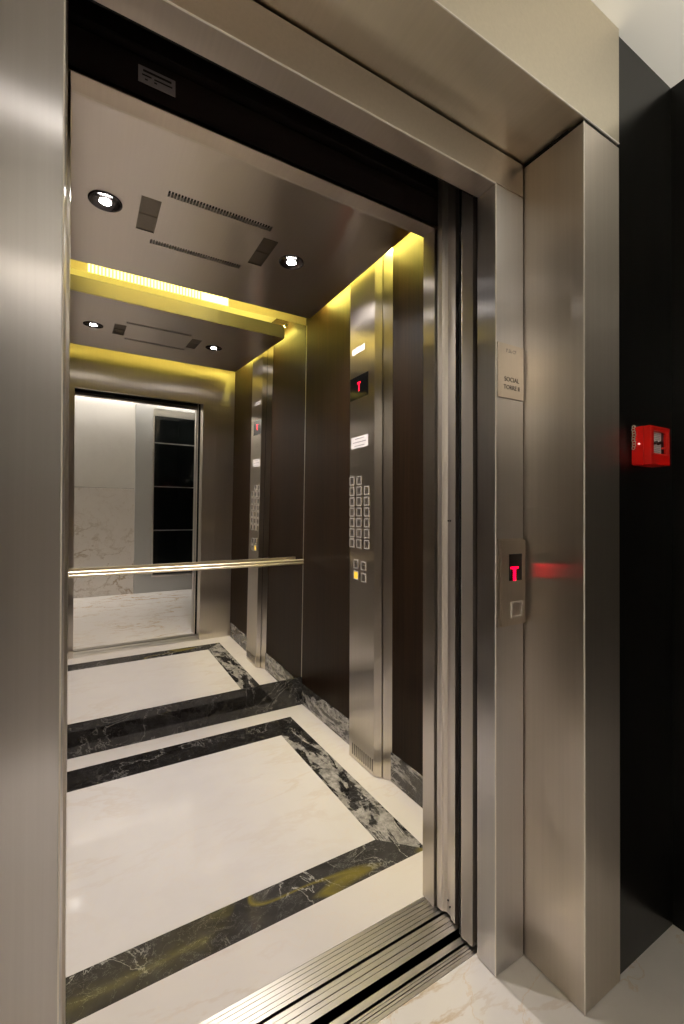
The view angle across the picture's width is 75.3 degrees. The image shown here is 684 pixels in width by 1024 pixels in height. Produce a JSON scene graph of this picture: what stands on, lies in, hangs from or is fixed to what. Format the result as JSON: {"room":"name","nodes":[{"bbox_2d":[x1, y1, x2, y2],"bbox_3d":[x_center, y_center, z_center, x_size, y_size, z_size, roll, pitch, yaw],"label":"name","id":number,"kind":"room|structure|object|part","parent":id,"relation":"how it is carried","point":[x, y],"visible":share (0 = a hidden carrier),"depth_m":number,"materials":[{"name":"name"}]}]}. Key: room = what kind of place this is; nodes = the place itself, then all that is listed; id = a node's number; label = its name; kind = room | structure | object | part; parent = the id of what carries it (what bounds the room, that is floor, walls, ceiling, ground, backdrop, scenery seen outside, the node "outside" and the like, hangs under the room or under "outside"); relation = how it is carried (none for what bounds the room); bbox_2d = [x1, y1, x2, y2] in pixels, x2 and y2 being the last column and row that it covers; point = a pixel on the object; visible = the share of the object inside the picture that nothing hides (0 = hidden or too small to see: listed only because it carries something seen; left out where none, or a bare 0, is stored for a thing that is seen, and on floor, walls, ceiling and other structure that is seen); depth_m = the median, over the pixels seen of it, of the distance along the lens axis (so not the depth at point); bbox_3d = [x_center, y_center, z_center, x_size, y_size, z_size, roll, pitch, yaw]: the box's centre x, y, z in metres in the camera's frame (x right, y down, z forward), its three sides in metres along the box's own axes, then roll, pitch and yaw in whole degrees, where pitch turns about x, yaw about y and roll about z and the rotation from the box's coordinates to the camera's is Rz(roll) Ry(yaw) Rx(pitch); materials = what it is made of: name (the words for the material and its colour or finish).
{"room":"elevator lobby","nodes":[
{"label":"elevator lobby","id":0,"kind":"room"},
{"bbox_2d":[70,91,409,318],"bbox_3d":[-0.564,-1.251,1.928,1.469,0.085,1.076,0,0,-30],"label":"ceiling","id":1,"kind":"structure","parent":0,"point":[124,156],"depth_m":1.86,"materials":[{"name":"metal"}]},
{"bbox_2d":[88,190,122,212],"bbox_3d":[-0.922,-1.208,1.728,0.120,0.005,0.120,0,0,-30],"label":"recessed light","id":2,"kind":"object","parent":1,"relation":"in","point":[104,203],"visible":1,"depth_m":1.73,"materials":[{"name":"grey metal"}]},
{"bbox_2d":[136,195,161,232],"bbox_3d":[-0.791,-1.218,1.810,0.072,0.017,0.224,0,0,-30],"label":"ceiling vent","id":3,"kind":"object","parent":1,"relation":"in","point":[149,208],"visible":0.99,"depth_m":1.81,"materials":[{"name":"black metal"}]},
{"bbox_2d":[149,239,238,267],"bbox_3d":[-0.681,-1.218,2.081,0.412,0.020,0.034,0,0,-30],"label":"ceiling vent","id":4,"kind":"object","parent":1,"relation":"in","point":[150,239],"visible":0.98,"depth_m":2.07,"materials":[{"name":"black metal"}]},
{"bbox_2d":[166,190,270,230],"bbox_3d":[-0.483,-1.220,1.790,0.420,0.020,0.035,0,0,-30],"label":"ceiling vent","id":5,"kind":"object","parent":1,"relation":"in","point":[170,192],"visible":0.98,"depth_m":1.78,"materials":[{"name":"black metal"}]},
{"bbox_2d":[248,238,277,266],"bbox_3d":[-0.371,-1.215,2.066,0.068,0.017,0.224,0,0,-30],"label":"ceiling vent","id":6,"kind":"object","parent":1,"relation":"in","point":[266,246],"visible":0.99,"depth_m":2.06,"materials":[{"name":"black metal"}]},
{"bbox_2d":[279,255,303,269],"bbox_3d":[-0.244,-1.204,2.142,0.120,0.005,0.120,0,0,-30],"label":"recessed light","id":7,"kind":"object","parent":1,"relation":"in","point":[292,262],"visible":1,"depth_m":2.14,"materials":[{"name":"grey"}]},
{"bbox_2d":[65,704,423,1023],"bbox_3d":[-0.573,1.316,1.916,1.620,0.050,1.596,0,0,-30],"label":"floor","id":8,"kind":"structure","parent":0,"point":[207,866],"depth_m":1.62,"materials":[{"name":"beige stone"}]},
{"bbox_2d":[62,64,437,1023],"bbox_3d":[-0.156,-0.092,1.220,1.620,2.760,0.055,0,0,-30],"label":"door frame","id":9,"kind":"structure","parent":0,"point":[430,252],"depth_m":1.38,"materials":[{"name":"metal"}]},
{"bbox_2d":[138,64,174,96],"bbox_3d":[-0.433,-1.010,1.039,0.081,0.038,0.002,0,0,-30],"label":"sticker","id":10,"kind":"object","parent":9,"relation":"attached to","point":[147,76],"visible":1,"depth_m":1.04,"materials":[{"name":"grey"}]},
{"bbox_2d":[68,22,437,226],"bbox_3d":[-0.152,-1.192,1.228,2.234,0.481,0.038,0,0,-30],"label":"trim","id":11,"kind":"structure","parent":9,"relation":"attached to","point":[88,52],"depth_m":1.14,"materials":[{"name":"brown metal"}]},
{"bbox_2d":[68,0,437,198],"bbox_3d":[-0.143,-1.244,1.213,2.234,0.367,0.027,0,0,-30],"label":"trim","id":12,"kind":"structure","parent":9,"relation":"attached to","point":[87,15],"depth_m":1.13,"materials":[{"name":"black metal"}]},
{"bbox_2d":[89,0,477,198],"bbox_3d":[-0.114,-1.208,1.162,2.234,0.530,0.270,0,0,-30],"label":"trim","id":13,"kind":"structure","parent":9,"relation":"attached to","point":[93,1],"depth_m":0.99,"materials":[{"name":"black"}]},
{"bbox_2d":[199,897,460,1023],"bbox_3d":[-0.133,1.310,1.167,1.254,0.045,0.141,0,0,-30],"label":"sill","id":14,"kind":"structure","parent":9,"relation":"attached to","point":[321,990],"depth_m":1.24,"materials":[{"name":"metal"}]},
{"bbox_2d":[329,937,476,1023],"bbox_3d":[-0.070,1.309,1.060,1.254,0.045,0.059,0,0,-30],"label":"trim","id":15,"kind":"structure","parent":9,"relation":"attached to","point":[376,1007],"depth_m":1.21,"materials":[{"name":"metal"}]},
{"bbox_2d":[437,179,458,923],"bbox_3d":[0.554,0.085,1.548,0.518,2.426,0.074,0,0,-30],"label":"door","id":16,"kind":"structure","parent":9,"relation":"in","point":[448,196],"depth_m":1.43,"materials":[{"name":"metal"}]},
{"bbox_2d":[301,232,423,775],"bbox_3d":[0.129,-0.149,2.366,0.030,2.630,1.650,0,0,-30],"label":"wall","id":17,"kind":"structure","parent":0,"point":[326,566],"depth_m":2.50,"materials":[{"name":"laminate"}]},
{"bbox_2d":[302,684,422,807],"bbox_3d":[0.119,1.227,2.365,0.034,0.138,1.590,0,0,-30],"label":"baseboard","id":18,"kind":"structure","parent":17,"relation":"attached to","point":[403,776],"depth_m":2.48,"materials":[{"name":"grey stone"}]},
{"bbox_2d":[349,248,392,780],"bbox_3d":[0.123,-0.036,2.288,0.059,2.658,0.377,0,0,-30],"label":"elevator control panel","id":19,"kind":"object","parent":17,"relation":"attached to","point":[371,293],"depth_m":2.19,"materials":[{"name":"metal"}]},
{"bbox_2d":[352,743,372,771],"bbox_3d":[0.102,1.244,2.258,0.002,0.058,0.192,0,0,-30],"label":"grille","id":20,"kind":"object","parent":19,"relation":"attached to","point":[362,756],"depth_m":2.25,"materials":[{"name":"grey metal"}]},
{"bbox_3d":[0.124,0.000,2.230,0.004,0.045,0.045,0,0,-30],"label":"button frame","id":21,"kind":"part","parent":19,"relation":"part of","materials":[{"name":"silver metal"}]},
{"bbox_3d":[0.124,-0.055,2.231,0.004,0.045,0.045,0,0,-30],"label":"button frame","id":22,"kind":"part","parent":19,"relation":"part of","materials":[{"name":"silver metal"}]},
{"bbox_3d":[0.124,-0.109,2.231,0.004,0.045,0.045,0,0,-30],"label":"button frame","id":23,"kind":"part","parent":19,"relation":"part of","materials":[{"name":"silver metal"}]},
{"bbox_2d":[376,925,683,1023],"bbox_3d":[-0.450,1.336,-0.430,4.604,0.120,2.125,0,0,-30],"label":"floor","id":24,"kind":"structure","parent":0,"point":[650,990],"depth_m":1.18,"materials":[{"name":"beige stone"}]},
{"bbox_2d":[591,0,683,87],"bbox_3d":[-0.426,-1.411,-0.539,4.704,0.100,1.889,0,0,-30],"label":"ceiling","id":25,"kind":"structure","parent":0,"point":[653,29],"depth_m":1.24,"materials":[{"name":"white paint"}]},
{"bbox_2d":[617,37,672,973],"bbox_3d":[0.871,-0.027,1.369,0.321,2.636,0.120,0,0,-30],"label":"wall","id":26,"kind":"structure","parent":0,"point":[645,375],"depth_m":1.31,"materials":[{"name":"black paint"}]},
{"bbox_2d":[459,190,476,946],"bbox_3d":[0.592,0.084,1.464,0.516,2.426,0.052,0,0,-30],"label":"door","id":27,"kind":"structure","parent":26,"relation":"in","point":[467,203],"depth_m":1.33,"materials":[{"name":"metal"}]},
{"bbox_3d":[0.597,0.077,1.468,0.504,2.412,0.040,0,0,-30],"label":"panel","id":28,"kind":"part","parent":27,"relation":"part of","materials":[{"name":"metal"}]},
{"bbox_2d":[477,121,619,1015],"bbox_3d":[0.575,0.135,1.245,0.372,2.310,0.160,0,0,21],"label":"trim","id":29,"kind":"structure","parent":26,"relation":"attached to","point":[548,684],"depth_m":1.22,"materials":[{"name":"metal"}]},
{"bbox_2d":[497,341,522,401],"bbox_3d":[0.481,-0.400,1.266,0.109,0.154,0.005,0,0,-30],"label":"sign","id":30,"kind":"object","parent":29,"relation":"attached to","point":[509,357],"visible":1,"depth_m":1.26,"materials":[{"name":"metal"}]},
{"bbox_2d":[496,538,524,627],"bbox_3d":[0.480,0.199,1.254,0.108,0.246,0.018,0,0,-30],"label":"panel","id":31,"kind":"object","parent":29,"relation":"attached to","point":[510,553],"visible":1,"depth_m":1.24,"materials":[{"name":"metal"}]},
{"bbox_3d":[0.493,0.275,1.253,0.047,0.044,0.004,0,0,-30],"label":"button frame","id":32,"kind":"part","parent":31,"relation":"part of","materials":[{"name":"silver metal"}]},
{"bbox_2d":[631,425,669,467],"bbox_3d":[0.890,-0.191,1.281,0.123,0.114,0.051,0,0,-30],"label":"fire alarm box","id":33,"kind":"object","parent":26,"relation":"attached to","point":[650,443],"visible":1,"depth_m":1.26,"materials":[{"name":"red plastic"}]},
{"bbox_3d":[0.833,-0.213,1.267,0.011,0.071,0.008,0,0,34],"label":"hammer chain","id":34,"kind":"part","parent":33,"relation":"part of","materials":[{"name":"silver metal"}]},
{"bbox_2d":[671,79,683,931],"bbox_3d":[1.528,-0.030,0.664,0.100,2.636,2.000,0,0,-30],"label":"wall","id":35,"kind":"structure","parent":0,"point":[677,91],"depth_m":1.38,"materials":[{"name":"black wood"}]},
{"bbox_3d":[-0.991,-0.085,2.645,1.620,2.760,0.035,0,0,-30],"label":"wall","id":36,"kind":"structure","parent":0,"visible":0},
{"bbox_2d":[88,263,227,305],"bbox_3d":[-1.013,-1.331,2.513,0.740,0.150,0.015,0,0,-30],"label":"light","id":37,"kind":"object","parent":36,"relation":"attached to","point":[92,268],"visible":0.4,"depth_m":2.49,"materials":[{"name":"yellow"}]},
{"bbox_2d":[90,264,200,299],"bbox_3d":[-1.084,-1.331,2.476,0.580,0.150,0.008,0,0,-30],"label":"diffuser","id":38,"kind":"object","parent":37,"relation":"attached to","point":[95,269],"depth_m":2.46,"materials":[{"name":"yellow"}]},
{"bbox_2d":[67,677,301,758],"bbox_3d":[-0.977,1.206,2.602,1.616,0.178,0.035,0,0,-30],"label":"baseboard","id":39,"kind":"structure","parent":36,"relation":"attached to","point":[124,729],"depth_m":2.59,"materials":[{"name":"black stone"}]},
{"bbox_2d":[67,268,306,724],"bbox_3d":[-0.950,-0.068,2.575,1.619,2.364,0.075,0,0,-31],"label":"wall mirror","id":40,"kind":"object","parent":36,"relation":"attached to","point":[187,415],"visible":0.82,"depth_m":2.58,"materials":[{"name":"clear glass"}]},
{"bbox_2d":[68,559,303,577],"bbox_3d":[-0.933,0.323,2.557,1.540,0.034,0.074,0,0,-30],"label":"handrail","id":41,"kind":"object","parent":40,"relation":"attached to","point":[177,568],"visible":0.67,"depth_m":2.52,"materials":[{"name":"silver metal"}]},
{"bbox_3d":[-0.256,-0.064,2.989,0.003,2.364,0.073,0,0,-30],"label":"edge trim","id":42,"kind":"part","parent":40,"relation":"part of","materials":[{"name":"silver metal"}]},
{"bbox_2d":[70,259,305,324],"bbox_3d":[-0.958,-1.359,2.603,1.620,0.212,0.082,0,0,-30],"label":"trim","id":43,"kind":"structure","parent":36,"relation":"attached to","point":[75,264],"depth_m":2.80,"materials":[{"name":"metal"}]},
{"bbox_3d":[0.035,-1.212,0.908,1.600,0.276,0.080,0,0,-30],"label":"wall","id":44,"kind":"structure","parent":0,"visible":0},
{"bbox_2d":[94,0,619,197],"bbox_3d":[0.018,-1.137,0.936,1.600,0.426,0.250,0,0,-30],"label":"door frame header","id":45,"kind":"structure","parent":44,"relation":"attached to","point":[469,94],"depth_m":1.03,"materials":[{"name":"metal"}]},
{"bbox_3d":[-1.762,-0.044,-0.175,2.583,2.636,0.120,0,0,-30],"label":"wall","id":46,"kind":"structure","parent":0,"visible":0},
{"bbox_2d":[0,0,66,1023],"bbox_3d":[-0.535,0.128,0.594,0.160,2.310,0.372,0,0,9],"label":"trim","id":47,"kind":"structure","parent":46,"relation":"attached to","point":[33,33],"depth_m":0.70,"materials":[{"name":"metal"}]},
{"bbox_2d":[60,0,67,1023],"bbox_3d":[-0.734,0.076,0.687,0.516,2.426,0.052,0,0,-30],"label":"door","id":48,"kind":"structure","parent":46,"relation":"in","point":[67,0],"depth_m":0.82,"materials":[{"name":"metal"}]}
]}

